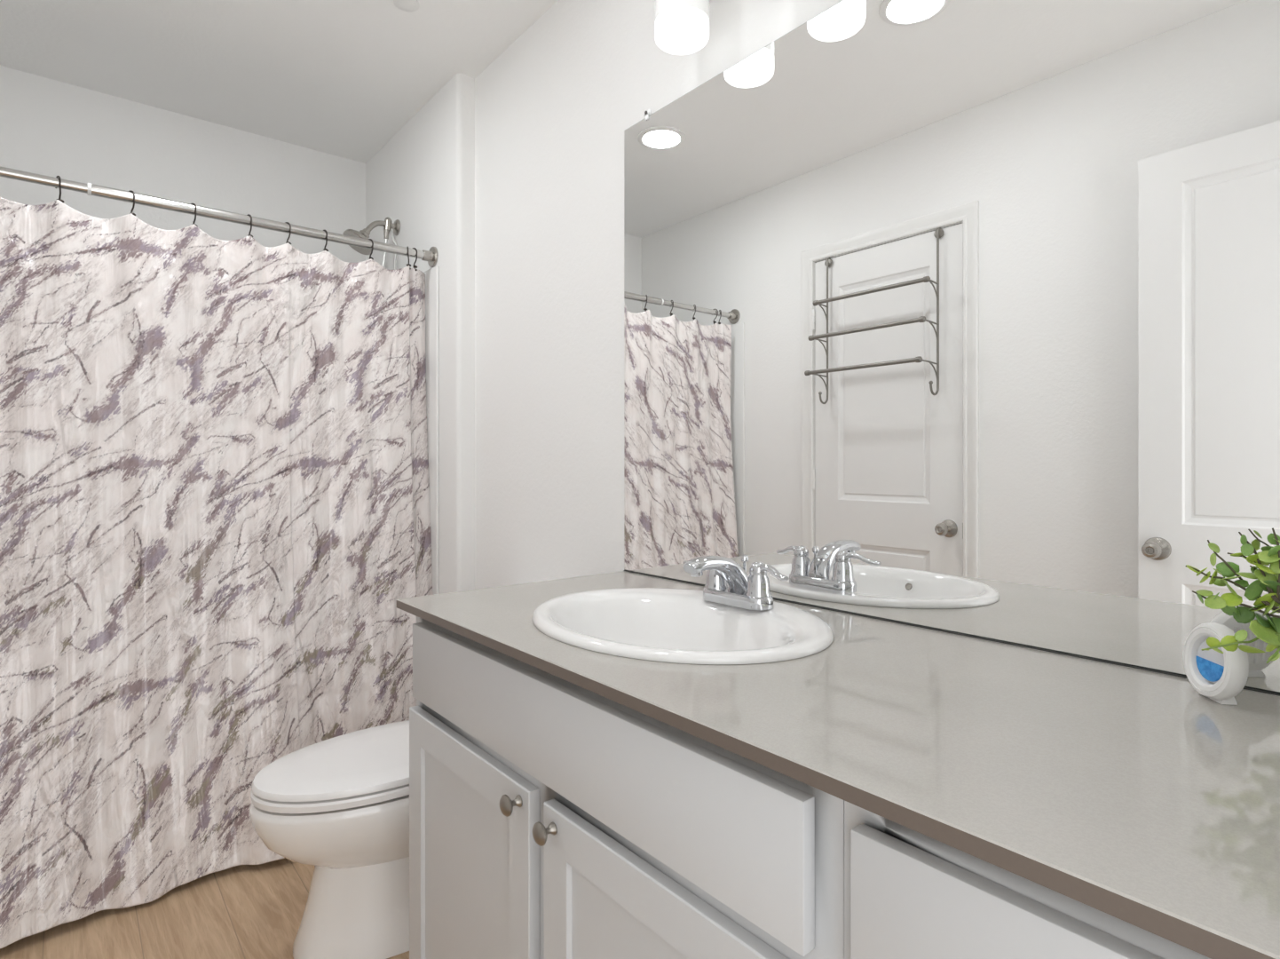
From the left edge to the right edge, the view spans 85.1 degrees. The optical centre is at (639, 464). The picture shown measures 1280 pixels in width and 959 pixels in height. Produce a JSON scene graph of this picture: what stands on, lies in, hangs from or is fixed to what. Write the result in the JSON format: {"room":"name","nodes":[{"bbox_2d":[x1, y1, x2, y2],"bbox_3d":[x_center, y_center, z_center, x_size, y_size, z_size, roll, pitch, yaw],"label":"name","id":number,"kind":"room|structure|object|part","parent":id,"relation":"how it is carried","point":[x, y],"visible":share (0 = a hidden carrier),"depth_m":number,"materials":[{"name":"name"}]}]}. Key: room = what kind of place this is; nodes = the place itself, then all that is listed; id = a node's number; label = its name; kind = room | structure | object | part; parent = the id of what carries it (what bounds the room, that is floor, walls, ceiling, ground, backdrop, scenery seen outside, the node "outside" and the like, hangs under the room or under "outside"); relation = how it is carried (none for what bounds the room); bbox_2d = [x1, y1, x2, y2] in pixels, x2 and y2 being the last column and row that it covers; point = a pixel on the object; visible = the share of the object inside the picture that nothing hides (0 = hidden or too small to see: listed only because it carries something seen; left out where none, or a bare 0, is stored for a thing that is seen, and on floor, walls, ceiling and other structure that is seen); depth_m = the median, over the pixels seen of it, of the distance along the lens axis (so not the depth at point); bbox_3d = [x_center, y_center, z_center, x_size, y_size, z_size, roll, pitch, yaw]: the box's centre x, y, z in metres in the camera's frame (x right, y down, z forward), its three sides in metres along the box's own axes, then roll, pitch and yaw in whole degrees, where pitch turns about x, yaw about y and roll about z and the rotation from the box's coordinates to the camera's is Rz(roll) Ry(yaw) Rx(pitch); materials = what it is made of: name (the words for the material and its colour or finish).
{"room":"bathroom","nodes":[
{"label":"bathroom","id":0,"kind":"room"},
{"bbox_2d":[0,65,365,262],"bbox_3d":[-1.785,-0.095,2.649,1.780,2.445,0.120,0,0,-40],"label":"wall","id":1,"kind":"structure","parent":0,"point":[49,127],"depth_m":2.59,"materials":[{"name":"paint"}]},
{"bbox_2d":[0,857,409,958],"bbox_3d":[-0.703,1.167,1.339,1.780,0.080,3.518,0,0,-40],"label":"floor","id":2,"kind":"structure","parent":0,"point":[241,911],"depth_m":1.71,"materials":[{"name":"brown wood"}]},
{"bbox_2d":[248,719,409,958],"bbox_3d":[-0.562,0.777,1.767,0.759,0.699,0.406,0,0,-40],"label":"toilet","id":3,"kind":"object","parent":2,"relation":"on","point":[338,806],"visible":0.38,"depth_m":1.57,"materials":[{"name":"ceramic"}]},
{"bbox_3d":[-0.611,0.842,1.726,0.632,0.181,0.368,0,0,-40],"label":"bowl","id":4,"kind":"part","parent":3,"relation":"part of","materials":[{"name":"ceramic"}]},
{"bbox_3d":[-0.648,0.735,1.696,0.529,0.022,0.366,0,0,-40],"label":"seat","id":5,"kind":"part","parent":3,"relation":"part of","materials":[{"name":"plastic"}]},
{"bbox_3d":[-0.645,0.709,1.698,0.534,0.024,0.364,0,0,-40],"label":"lid","id":6,"kind":"part","parent":3,"relation":"part of","materials":[{"name":"plastic"}]},
{"bbox_2d":[409,616,844,958],"bbox_3d":[0.053,0.704,1.163,0.578,0.844,0.991,0,0,-40],"label":"vanity cabinet","id":7,"kind":"object","parent":2,"relation":"on","point":[551,816],"visible":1,"depth_m":0.91,"materials":[{"name":"paint"}]},
{"bbox_3d":[-0.302,0.743,1.200,0.018,0.529,0.460,0,0,-40],"label":"cabinet door","id":8,"kind":"part","parent":7,"relation":"part of","materials":[{"name":"paint"}]},
{"bbox_3d":[-0.190,0.500,1.027,0.030,0.030,0.030,0,0,-40],"label":"knob","id":9,"kind":"part","parent":7,"relation":"part of","materials":[{"name":"grey metal"}]},
{"bbox_3d":[-0.131,0.503,0.955,0.030,0.030,0.030,0,0,-40],"label":"knob","id":10,"kind":"part","parent":7,"relation":"part of","materials":[{"name":"grey metal"}]},
{"bbox_3d":[0.015,0.743,0.816,0.018,0.529,0.458,0,0,-40],"label":"cabinet door","id":11,"kind":"part","parent":7,"relation":"part of","materials":[{"name":"paint"}]},
{"bbox_2d":[396,570,1279,958],"bbox_3d":[0.224,0.274,0.968,0.569,0.016,1.523,0,0,-40],"label":"countertop","id":12,"kind":"structure","parent":7,"relation":"on","point":[1147,801],"depth_m":0.66,"materials":[{"name":"grey stone"}]},
{"bbox_2d":[531,587,834,663],"bbox_3d":[0.058,0.328,1.177,0.446,0.153,0.552,0,0,-40],"label":"sink","id":13,"kind":"object","parent":12,"relation":"in","point":[658,624],"visible":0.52,"depth_m":1.26,"materials":[{"name":"ceramic"}]},
{"bbox_2d":[682,553,789,609],"bbox_3d":[0.167,0.207,1.264,0.177,0.092,0.189,0,0,3],"label":"faucet","id":14,"kind":"object","parent":12,"relation":"on","point":[752,592],"visible":1,"depth_m":1.23,"materials":[{"name":"silver metal"}]},
{"bbox_3d":[0.138,0.202,1.240,0.143,0.082,0.052,0,0,-40],"label":"spout","id":15,"kind":"part","parent":14,"relation":"part of","materials":[{"name":"silver metal"}]},
{"bbox_3d":[0.144,0.201,1.311,0.045,0.059,0.045,0,0,-40],"label":"handle","id":16,"kind":"part","parent":14,"relation":"part of","materials":[{"name":"silver metal"}]},
{"bbox_3d":[0.177,0.241,1.272,0.054,0.022,0.154,0,0,-40],"label":"plate","id":17,"kind":"part","parent":14,"relation":"part of","materials":[{"name":"silver metal"}]},
{"bbox_3d":[0.193,0.199,1.285,0.014,0.066,0.014,0,0,-40],"label":"lift rod","id":18,"kind":"part","parent":14,"relation":"part of","materials":[{"name":"silver metal"}]},
{"bbox_3d":[0.209,0.201,1.233,0.045,0.059,0.045,0,0,-40],"label":"handle","id":19,"kind":"part","parent":14,"relation":"part of","materials":[{"name":"silver metal"}]},
{"bbox_3d":[0.230,0.186,1.200,0.019,0.023,0.075,0,0,-30],"label":"lever","id":20,"kind":"part","parent":14,"relation":"part of","materials":[{"name":"silver metal"}]},
{"bbox_2d":[1183,622,1248,704],"bbox_3d":[0.651,0.222,0.788,0.030,0.086,0.086,0,0,5],"label":"air freshener","id":21,"kind":"object","parent":12,"relation":"on","point":[1220,677],"visible":0.91,"depth_m":0.78,"materials":[{"name":"white plastic"}]},
{"bbox_2d":[1185,527,1279,663],"bbox_3d":[0.667,0.165,0.682,0.108,0.201,0.211,0,0,-40],"label":"potted plant","id":22,"kind":"object","parent":12,"relation":"on","point":[1268,630],"visible":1,"depth_m":0.71,"materials":[{"name":"green plant"}]},
{"bbox_3d":[0.630,0.151,0.718,0.004,0.082,0.109,0,0,-42],"label":"stem","id":23,"kind":"part","parent":22,"relation":"part of","materials":[{"name":"green plant"}]},
{"bbox_3d":[0.643,0.164,0.703,0.135,0.058,0.007,0,0,41],"label":"stem","id":24,"kind":"part","parent":22,"relation":"part of","materials":[{"name":"green plant"}]},
{"bbox_3d":[0.637,0.179,0.693,0.121,0.027,0.027,0,0,40],"label":"stem","id":25,"kind":"part","parent":22,"relation":"part of","materials":[{"name":"green plant"}]},
{"bbox_3d":[0.651,0.138,0.714,0.027,0.109,0.117,0,0,-40],"label":"stem","id":26,"kind":"part","parent":22,"relation":"part of","materials":[{"name":"green plant"}]},
{"bbox_3d":[0.647,0.143,0.703,0.009,0.098,0.097,0,0,-23],"label":"stem","id":27,"kind":"part","parent":22,"relation":"part of","materials":[{"name":"green plant"}]},
{"bbox_3d":[0.660,0.132,0.697,0.094,0.121,0.015,0,0,44],"label":"stem","id":28,"kind":"part","parent":22,"relation":"part of","materials":[{"name":"green plant"}]},
{"bbox_3d":[0.651,0.180,0.687,0.069,0.029,0.027,0,0,15],"label":"stem","id":29,"kind":"part","parent":22,"relation":"part of","materials":[{"name":"green plant"}]},
{"bbox_3d":[0.668,0.128,0.688,0.067,0.128,0.004,0,0,33],"label":"stem","id":30,"kind":"part","parent":22,"relation":"part of","materials":[{"name":"green plant"}]},
{"bbox_2d":[844,800,1210,958],"bbox_3d":[0.535,0.704,0.579,0.578,0.844,0.521,0,0,-40],"label":"base cabinet","id":31,"kind":"object","parent":2,"relation":"on","point":[909,893],"visible":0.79,"depth_m":0.54,"materials":[{"name":"paint"}]},
{"bbox_2d":[0,0,558,163],"bbox_3d":[-0.703,-1.367,1.339,1.780,0.100,3.518,0,0,-40],"label":"ceiling","id":32,"kind":"structure","parent":0,"point":[341,78],"depth_m":2.23,"materials":[{"name":"paint"}]},
{"bbox_2d":[393,0,419,11],"bbox_3d":[-0.666,-1.314,1.988,0.072,0.005,0.072,0,0,-40],"label":"cover plate","id":33,"kind":"object","parent":32,"relation":"attached to","point":[406,5],"visible":1,"depth_m":1.99,"materials":[{"name":"paint"}]},
{"bbox_2d":[365,0,1279,695],"bbox_3d":[-0.049,-0.095,1.802,0.182,2.445,3.398,0,0,-40],"label":"wall","id":34,"kind":"structure","parent":0,"point":[513,171],"depth_m":2.05,"materials":[{"name":"paint"}]},
{"bbox_2d":[342,217,400,269],"bbox_3d":[-1.038,-0.521,2.695,0.205,0.899,0.120,0,0,-40],"label":"shower","id":35,"kind":"object","parent":34,"relation":"attached to","point":[388,225],"visible":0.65,"depth_m":2.72,"materials":[{"name":"silver metal"}]},
{"bbox_3d":[-1.014,-0.921,2.719,0.124,0.064,0.021,0,0,-40],"label":"arm","id":36,"kind":"part","parent":35,"relation":"part of","materials":[{"name":"silver metal"}]},
{"bbox_2d":[424,265,438,594],"bbox_3d":[-0.953,0.021,2.744,0.010,1.444,0.760,0,0,-40],"label":"shower surround","id":37,"kind":"object","parent":34,"relation":"attached to","point":[431,275],"visible":0.26,"depth_m":2.47,"materials":[{"name":"plastic"}]},
{"bbox_2d":[655,0,709,55],"bbox_3d":[0.251,-0.976,1.264,0.163,0.223,0.567,0,0,-40],"label":"vanity light","id":38,"kind":"object","parent":34,"relation":"attached to","point":[682,27],"visible":1,"depth_m":1.39,"materials":[{"name":"white glass"}]},
{"bbox_3d":[0.086,-0.950,1.424,0.111,0.100,0.111,0,0,-40],"label":"lamp shade","id":39,"kind":"part","parent":38,"relation":"part of","materials":[{"name":"white glass"}]},
{"bbox_2d":[623,0,1279,695],"bbox_3d":[0.441,-0.291,1.154,0.011,1.111,1.511,0,0,-40],"label":"wall mirror","id":40,"kind":"object","parent":34,"relation":"attached to","point":[960,317],"visible":1,"depth_m":1.07,"materials":[{"name":"silver mirror"}]},
{"bbox_3d":[-1.336,-0.095,0.816,0.140,2.445,3.518,0,0,-40],"label":"wall","id":41,"kind":"structure","parent":0,"visible":0},
{"bbox_2d":[0,166,438,267],"bbox_3d":[-1.298,-0.741,2.026,1.458,0.072,0.072,0,0,-40],"label":"shower curtain rod","id":42,"kind":"object","parent":41,"relation":"attached to","point":[430,256],"visible":1,"depth_m":2.05,"materials":[{"name":"metal"}]},
{"bbox_2d":[55,175,64,202],"bbox_3d":[-1.530,-0.719,1.837,0.037,0.081,0.017,0,0,35],"label":"curtain hook","id":43,"kind":"object","parent":42,"relation":"hanging from","point":[59,177],"visible":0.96,"depth_m":1.83,"materials":[{"name":"brown metal"}]},
{"bbox_2d":[128,189,135,216],"bbox_3d":[-1.412,-0.719,1.935,0.037,0.081,0.017,0,0,23],"label":"curtain hook","id":44,"kind":"object","parent":42,"relation":"hanging from","point":[133,205],"visible":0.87,"depth_m":1.93,"materials":[{"name":"brown metal"}]},
{"bbox_2d":[190,203,197,226],"bbox_3d":[-1.299,-0.719,2.028,0.037,0.081,0.017,0,0,28],"label":"curtain hook","id":45,"kind":"object","parent":42,"relation":"hanging from","point":[194,219],"visible":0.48,"depth_m":2.02,"materials":[{"name":"brown metal"}]},
{"bbox_2d":[247,213,252,237],"bbox_3d":[-1.188,-0.719,2.120,0.037,0.081,0.017,0,0,32],"label":"curtain hook","id":46,"kind":"object","parent":42,"relation":"hanging from","point":[248,214],"visible":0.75,"depth_m":2.11,"materials":[{"name":"brown metal"}]},
{"bbox_2d":[284,221,291,244],"bbox_3d":[-1.106,-0.719,2.187,0.037,0.081,0.017,0,0,24],"label":"curtain hook","id":47,"kind":"object","parent":42,"relation":"hanging from","point":[285,222],"visible":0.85,"depth_m":2.18,"materials":[{"name":"brown metal"}]},
{"bbox_2d":[322,229,328,251],"bbox_3d":[-1.020,-0.719,2.258,0.037,0.081,0.017,0,0,34],"label":"curtain hook","id":48,"kind":"object","parent":42,"relation":"hanging from","point":[325,248],"visible":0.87,"depth_m":2.25,"materials":[{"name":"brown metal"}]},
{"bbox_2d":[368,238,373,259],"bbox_3d":[-0.909,-0.719,2.350,0.037,0.081,0.017,0,0,26],"label":"curtain hook","id":49,"kind":"object","parent":42,"relation":"hanging from","point":[368,239],"visible":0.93,"depth_m":2.34,"materials":[{"name":"brown metal"}]},
{"bbox_2d":[406,246,410,269],"bbox_3d":[-0.807,-0.719,2.431,0.017,0.081,0.037,0,0,-26],"label":"curtain hook","id":50,"kind":"object","parent":42,"relation":"hanging from","point":[408,264],"visible":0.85,"depth_m":2.42,"materials":[{"name":"brown metal"}]},
{"bbox_2d":[412,247,417,270],"bbox_3d":[-0.792,-0.719,2.446,0.037,0.081,0.017,0,0,30],"label":"curtain hook","id":51,"kind":"object","parent":42,"relation":"hanging from","point":[414,265],"visible":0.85,"depth_m":2.44,"materials":[{"name":"brown metal"}]},
{"bbox_2d":[0,197,432,948],"bbox_3d":[-1.218,0.212,1.957,1.430,1.805,0.296,0,0,-40],"label":"shower curtain","id":52,"kind":"object","parent":51,"relation":"hanging from","point":[215,510],"visible":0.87,"depth_m":1.94,"materials":[{"name":"fabric"}]}
]}

